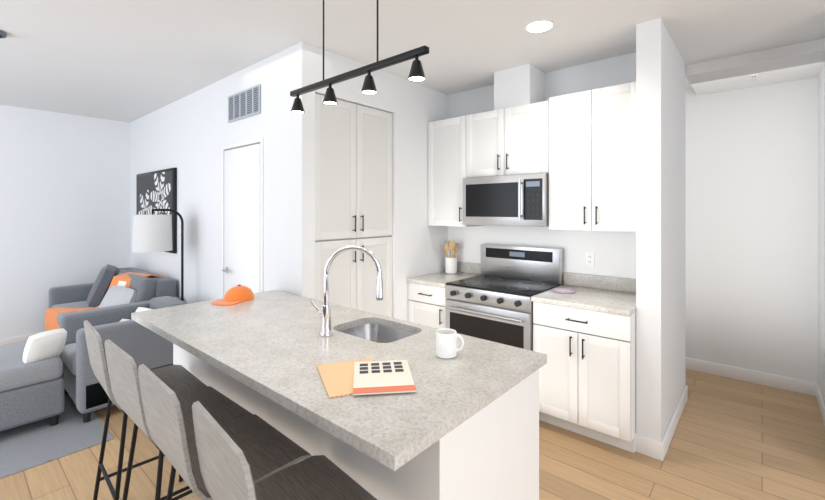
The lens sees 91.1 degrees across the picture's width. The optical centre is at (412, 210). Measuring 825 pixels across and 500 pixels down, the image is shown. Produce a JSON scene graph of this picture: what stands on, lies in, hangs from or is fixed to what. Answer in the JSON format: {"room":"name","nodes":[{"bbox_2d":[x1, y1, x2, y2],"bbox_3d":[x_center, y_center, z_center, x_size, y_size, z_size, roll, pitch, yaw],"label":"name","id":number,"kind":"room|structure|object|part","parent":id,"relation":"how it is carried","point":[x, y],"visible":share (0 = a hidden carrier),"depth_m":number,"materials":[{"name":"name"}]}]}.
{"room":"kitchen and living room","nodes":[
{"label":"kitchen and living room","id":0,"kind":"room"},
{"bbox_2d":[0,105,129,338],"bbox_3d":[-5.337,0.171,3.657,0.140,2.684,4.962,0,0,41],"label":"wall","id":1,"kind":"structure","parent":0,"point":[64,199],"depth_m":4.81,"materials":[{"name":"white paint"}]},
{"bbox_2d":[0,331,44,345],"bbox_3d":[-5.329,1.463,3.549,0.014,0.100,4.808,0,0,41],"label":"baseboard","id":2,"kind":"structure","parent":1,"relation":"attached to","point":[12,340],"depth_m":4.55,"materials":[{"name":"white paint"}]},
{"bbox_2d":[130,64,254,303],"bbox_3d":[-2.471,0.171,4.346,3.300,2.684,0.174,0,0,41],"label":"wall","id":3,"kind":"structure","parent":0,"point":[188,137],"depth_m":4.08,"materials":[{"name":"white paint"}]},
{"bbox_3d":[-2.994,-0.002,4.704,1.280,0.910,0.032,0,0,41],"label":"framed art","id":4,"kind":"part","parent":3,"relation":"part of"},
{"bbox_2d":[228,84,260,122],"bbox_3d":[-1.391,-0.875,3.335,0.535,0.225,0.011,0,0,41],"label":"air vent grille","id":5,"kind":"object","parent":3,"relation":"attached to","point":[246,103],"visible":0.98,"depth_m":3.31,"materials":[{"name":"grey metal"}]},
{"bbox_2d":[255,42,314,298],"bbox_3d":[-0.975,0.171,3.056,0.650,2.684,0.108,0,0,41],"label":"wall","id":6,"kind":"structure","parent":0,"point":[284,132],"depth_m":2.91,"materials":[{"name":"white paint"}]},
{"bbox_2d":[222,137,263,297],"bbox_3d":[-1.436,0.473,3.344,0.697,2.080,0.058,0,0,41],"label":"door","id":7,"kind":"structure","parent":6,"relation":"attached to","point":[242,213],"depth_m":3.33,"materials":[{"name":"white paint"}]},
{"bbox_2d":[315,46,394,112],"bbox_3d":[-0.671,-1.011,3.409,0.650,0.320,0.824,0,0,41],"label":"wall","id":8,"kind":"structure","parent":0,"point":[381,99],"depth_m":3.16,"materials":[{"name":"white paint"}]},
{"bbox_2d":[0,369,824,499],"bbox_3d":[-0.684,1.543,1.779,9.760,0.060,8.200,0,0,41],"label":"floor","id":9,"kind":"structure","parent":0,"point":[733,439],"depth_m":2.43,"materials":[{"name":"brown wood"}]},
{"bbox_2d":[0,393,113,478],"bbox_3d":[-3.782,1.509,2.697,2.750,0.008,2.340,0,0,41],"label":"rug","id":10,"kind":"object","parent":9,"relation":"on","point":[30,445],"visible":0.46,"depth_m":2.66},
{"bbox_2d":[0,328,66,431],"bbox_3d":[-3.018,1.174,2.794,0.780,0.660,0.886,0,0,41],"label":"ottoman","id":11,"kind":"object","parent":10,"relation":"on","point":[31,382],"visible":1,"depth_m":2.76,"materials":[{"name":"grey fabric"}]},
{"bbox_2d":[45,264,180,330],"bbox_3d":[-3.288,1.064,4.364,1.800,0.880,0.874,0,0,41],"label":"sofa","id":12,"kind":"object","parent":9,"relation":"on","point":[111,286],"visible":0.46,"depth_m":4.32,"materials":[{"name":"grey fabric"}]},
{"bbox_2d":[59,296,187,422],"bbox_3d":[-2.364,1.149,3.368,0.780,0.711,0.790,0,0,41],"label":"armchair","id":13,"kind":"object","parent":9,"relation":"on","point":[118,326],"visible":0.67,"depth_m":3.10,"materials":[{"name":"fabric"},{"name":"light fabric"},{"name":"black plastic"}]},
{"bbox_2d":[84,320,205,499],"bbox_3d":[-1.292,1.018,1.978,0.433,0.992,0.449,0,0,44],"label":"stool","id":14,"kind":"object","parent":9,"relation":"on","point":[177,379],"visible":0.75,"depth_m":1.92,"materials":[{"name":"black metal"}]},
{"bbox_2d":[132,209,183,300],"bbox_3d":[-2.289,0.748,3.765,0.406,1.531,0.512,0,0,41],"label":"floor lamp","id":15,"kind":"object","parent":9,"relation":"on","point":[152,233],"visible":0.79,"depth_m":3.61,"materials":[{"name":"black metal"},{"name":"light fabric"}]},
{"bbox_2d":[104,339,251,499],"bbox_3d":[-0.974,1.018,1.703,0.433,0.992,0.449,0,0,41],"label":"stool","id":16,"kind":"object","parent":9,"relation":"on","point":[218,406],"visible":0.6,"depth_m":1.63,"materials":[{"name":"black metal"}]},
{"bbox_2d":[138,364,310,499],"bbox_3d":[-0.656,1.018,1.429,0.433,0.992,0.449,0,0,43],"label":"stool","id":17,"kind":"object","parent":9,"relation":"on","point":[267,449],"visible":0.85,"depth_m":1.35,"materials":[{"name":"grey fabric"}]},
{"bbox_2d":[192,401,376,499],"bbox_3d":[-0.324,1.018,1.142,0.449,0.992,0.433,0,0,-43],"label":"stool","id":18,"kind":"object","parent":9,"relation":"on","point":[225,470],"visible":1,"depth_m":1.14,"materials":[{"name":"black metal"}]},
{"bbox_2d":[315,93,391,316],"bbox_3d":[-0.655,0.333,3.395,0.635,2.359,0.818,0,0,41],"label":"pantry","id":19,"kind":"object","parent":9,"relation":"on","point":[353,173],"visible":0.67,"depth_m":3.19,"materials":[{"name":"white paint"}]},
{"bbox_2d":[173,345,543,499],"bbox_3d":[-0.456,1.065,2.062,2.015,0.895,0.705,0,0,41],"label":"kitchen island","id":20,"kind":"object","parent":9,"relation":"on","point":[494,456],"depth_m":1.40,"materials":[{"name":"white"}]},
{"bbox_2d":[131,284,546,472],"bbox_3d":[-0.528,0.551,1.975,2.060,0.133,0.901,0,0,41],"label":"island countertop","id":21,"kind":"structure","parent":20,"relation":"on","point":[266,342],"depth_m":1.56,"materials":[{"name":"grey stone"}]},
{"bbox_3d":[-1.147,0.534,2.617,0.223,0.097,0.269,0,0,41],"label":"cap","id":22,"kind":"part","parent":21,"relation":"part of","materials":[{"name":"orange fabric"}]},
{"bbox_2d":[307,245,382,336],"bbox_3d":[-0.316,0.372,1.918,0.315,0.422,0.208,0,0,41],"label":"faucet","id":23,"kind":"object","parent":21,"relation":"on","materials":[{"name":"silver metal"}]},
{"bbox_2d":[317,358,415,397],"bbox_3d":[-0.157,0.577,1.421,0.430,0.011,0.382,0,0,41],"label":"magazines","id":24,"kind":"object","parent":21,"relation":"on","point":[366,376],"visible":1,"depth_m":1.39,"materials":[{"name":"white paper"}]},
{"bbox_2d":[347,321,410,340],"bbox_3d":[-0.175,0.717,2.001,0.412,0.222,0.312,0,0,41],"label":"sink","id":25,"kind":"object","parent":21,"relation":"in","point":[376,329],"depth_m":2.18,"materials":[{"name":"silver metal"}]},
{"bbox_2d":[436,328,463,358],"bbox_3d":[0.143,0.533,1.625,0.098,0.098,0.091,0,0,41],"label":"mug","id":26,"kind":"object","parent":21,"relation":"on","point":[446,343],"visible":1,"depth_m":1.59,"materials":[{"name":"white ceramic"}]},
{"bbox_2d":[406,281,446,328],"bbox_3d":[0.320,1.075,3.728,0.425,0.874,0.613,0,0,41],"label":"base cabinet","id":27,"kind":"object","parent":9,"relation":"on","point":[426,304],"depth_m":3.50,"materials":[{"name":"white wood"}]},
{"bbox_2d":[406,269,480,288],"bbox_3d":[0.312,0.620,3.719,0.429,0.035,0.638,0,0,41],"label":"countertop","id":28,"kind":"structure","parent":27,"relation":"on","point":[439,280],"depth_m":3.60,"materials":[{"name":"grey stone"}]},
{"bbox_2d":[444,240,457,273],"bbox_3d":[0.374,0.447,3.926,0.139,0.310,0.139,0,0,41],"label":"utensil crock","id":29,"kind":"object","parent":28,"relation":"on","point":[450,264],"visible":1,"depth_m":3.88,"materials":[{"name":"white ceramic"}]},
{"bbox_2d":[445,244,562,350],"bbox_3d":[0.736,0.910,3.309,0.742,1.204,0.685,0,0,41],"label":"range","id":30,"kind":"object","parent":9,"relation":"on","point":[493,302],"visible":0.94,"depth_m":3.22,"materials":[{"name":"silver metal"}]},
{"bbox_2d":[532,301,635,452],"bbox_3d":[1.287,1.075,2.894,0.625,0.874,0.613,0,0,41],"label":"base cabinet","id":31,"kind":"object","parent":9,"relation":"on","point":[584,337],"depth_m":2.62,"materials":[{"name":"white wood"}]},
{"bbox_2d":[531,285,635,316],"bbox_3d":[1.279,0.620,2.884,0.629,0.035,0.638,0,0,41],"label":"countertop","id":32,"kind":"structure","parent":31,"relation":"on","point":[620,302],"depth_m":2.77,"materials":[{"name":"grey stone"}]},
{"bbox_2d":[552,288,575,293],"bbox_3d":[1.125,0.596,3.018,0.170,0.012,0.170,0,0,41],"label":"trivet","id":33,"kind":"object","parent":32,"relation":"on","point":[564,290],"visible":1,"depth_m":3.02,"materials":[{"name":"purple"}]},
{"bbox_2d":[0,0,824,122],"bbox_3d":[-0.684,-1.201,1.779,9.760,0.060,8.200,0,0,41],"label":"ceiling","id":34,"kind":"structure","parent":0,"point":[129,61],"depth_m":2.74,"materials":[{"name":"white paint"}]},
{"bbox_2d":[0,30,6,38],"bbox_3d":[-2.732,-1.155,2.635,0.130,0.033,0.130,0,0,41],"label":"smoke detector","id":35,"kind":"object","parent":34,"relation":"attached to","point":[3,34],"visible":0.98,"depth_m":2.65,"materials":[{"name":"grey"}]},
{"bbox_2d":[290,0,428,113],"bbox_3d":[-0.279,-0.831,1.773,0.880,0.678,0.068,0,0,41],"label":"track light","id":36,"kind":"object","parent":34,"relation":"hanging from","point":[416,74],"visible":1,"depth_m":1.68,"materials":[{"name":"black metal"}]},
{"bbox_2d":[523,19,555,32],"bbox_3d":[0.804,-1.167,2.569,0.196,0.007,0.196,0,0,41],"label":"recessed light","id":37,"kind":"object","parent":34,"relation":"in","point":[540,25],"visible":1,"depth_m":2.56,"materials":[{"name":"white paint"}]},
{"bbox_2d":[391,76,447,320],"bbox_3d":[-0.145,0.171,4.018,0.650,2.684,0.786,0,0,41],"label":"wall","id":38,"kind":"structure","parent":0,"point":[418,243],"depth_m":3.68,"materials":[{"name":"white paint"}]},
{"bbox_2d":[448,52,635,283],"bbox_3d":[0.843,0.171,3.777,2.460,2.684,0.140,0,0,41],"label":"wall","id":39,"kind":"structure","parent":0,"point":[615,253],"depth_m":3.31,"materials":[{"name":"white paint"}]},
{"bbox_2d":[428,114,484,226],"bbox_3d":[0.438,-0.349,3.814,0.489,0.984,0.327,0,0,41],"label":"upper cabinet","id":40,"kind":"object","parent":39,"relation":"attached to","point":[449,140],"depth_m":3.70,"materials":[{"name":"white wood"}]},
{"bbox_2d":[472,101,547,176],"bbox_3d":[0.859,-0.566,3.451,0.744,0.552,0.327,0,0,41],"label":"upper cabinet","id":41,"kind":"object","parent":39,"relation":"attached to","point":[512,140],"depth_m":3.29,"materials":[{"name":"white wood"}]},
{"bbox_2d":[463,173,548,226],"bbox_3d":[0.822,-0.082,3.409,0.740,0.406,0.437,0,0,41],"label":"microwave","id":42,"kind":"object","parent":41,"relation":"attached to","point":[515,200],"visible":0.98,"depth_m":3.24,"materials":[{"name":"silver metal"}]},
{"bbox_2d":[494,64,544,109],"bbox_3d":[0.907,-1.007,3.438,0.320,0.328,0.290,0,0,41],"label":"cover","id":43,"kind":"object","parent":39,"relation":"attached to","point":[520,85],"depth_m":3.32,"materials":[{"name":"white paint"}]},
{"bbox_2d":[585,252,594,266],"bbox_3d":[1.400,0.383,3.198,0.070,0.114,0.008,0,0,41],"label":"outlet","id":44,"kind":"object","parent":39,"relation":"attached to","point":[589,258],"visible":1,"depth_m":3.19,"materials":[{"name":"white plastic"}]},
{"bbox_2d":[548,82,635,231],"bbox_3d":[1.355,-0.359,3.023,0.689,1.004,0.327,0,0,41],"label":"upper cabinet","id":45,"kind":"object","parent":39,"relation":"attached to","point":[579,148],"depth_m":2.87,"materials":[{"name":"white wood"}]},
{"bbox_2d":[636,18,685,441],"bbox_3d":[1.799,0.171,2.899,0.135,2.684,1.040,0,0,41],"label":"wall","id":46,"kind":"structure","parent":0,"point":[660,225],"depth_m":2.53,"materials":[{"name":"white paint"}]},
{"bbox_2d":[635,434,663,460],"bbox_3d":[1.455,1.458,2.500,0.163,0.110,0.014,0,0,41],"label":"baseboard","id":47,"kind":"structure","parent":46,"relation":"attached to","point":[649,447],"depth_m":2.49,"materials":[{"name":"white paint"}]},
{"bbox_2d":[661,385,687,457],"bbox_3d":[1.860,1.458,2.856,0.014,0.110,1.054,0,0,41],"label":"baseboard","id":48,"kind":"structure","parent":46,"relation":"attached to","point":[671,428],"depth_m":2.78,"materials":[{"name":"white paint"}]},
{"bbox_2d":[686,77,817,382],"bbox_3d":[3.690,0.171,3.050,4.800,2.684,0.140,0,0,41],"label":"wall","id":49,"kind":"structure","parent":0,"point":[751,228],"depth_m":3.55,"materials":[{"name":"white paint"}]},
{"bbox_2d":[686,357,817,396],"bbox_3d":[2.559,1.458,3.925,1.945,0.110,0.014,0,0,41],"label":"baseboard","id":50,"kind":"structure","parent":49,"relation":"attached to","point":[774,381],"depth_m":3.55,"materials":[{"name":"white paint"}]},
{"bbox_2d":[686,38,824,95],"bbox_3d":[3.832,-1.129,2.346,3.665,0.084,0.740,0,0,41],"label":"beam","id":51,"kind":"structure","parent":0,"point":[798,61],"depth_m":3.14,"materials":[{"name":"white paint"}]},
{"bbox_2d":[749,74,758,80],"bbox_3d":[2.739,-1.068,3.250,0.060,0.038,0.060,0,0,41],"label":"sprinkler","id":52,"kind":"object","parent":51,"relation":"attached to","point":[754,76],"visible":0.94,"depth_m":3.24,"materials":[{"name":"white paint"}]},
{"bbox_2d":[818,62,824,402],"bbox_3d":[2.912,0.171,2.738,0.140,2.684,1.350,0,0,41],"label":"wall","id":53,"kind":"structure","parent":0,"point":[821,230],"depth_m":3.11,"materials":[{"name":"white paint"}]},
{"bbox_2d":[816,384,824,425],"bbox_3d":[2.849,1.458,2.783,0.014,0.110,1.336,0,0,41],"label":"baseboard","id":54,"kind":"structure","parent":53,"relation":"attached to","point":[820,401],"depth_m":3.03,"materials":[{"name":"white paint"}]}
]}

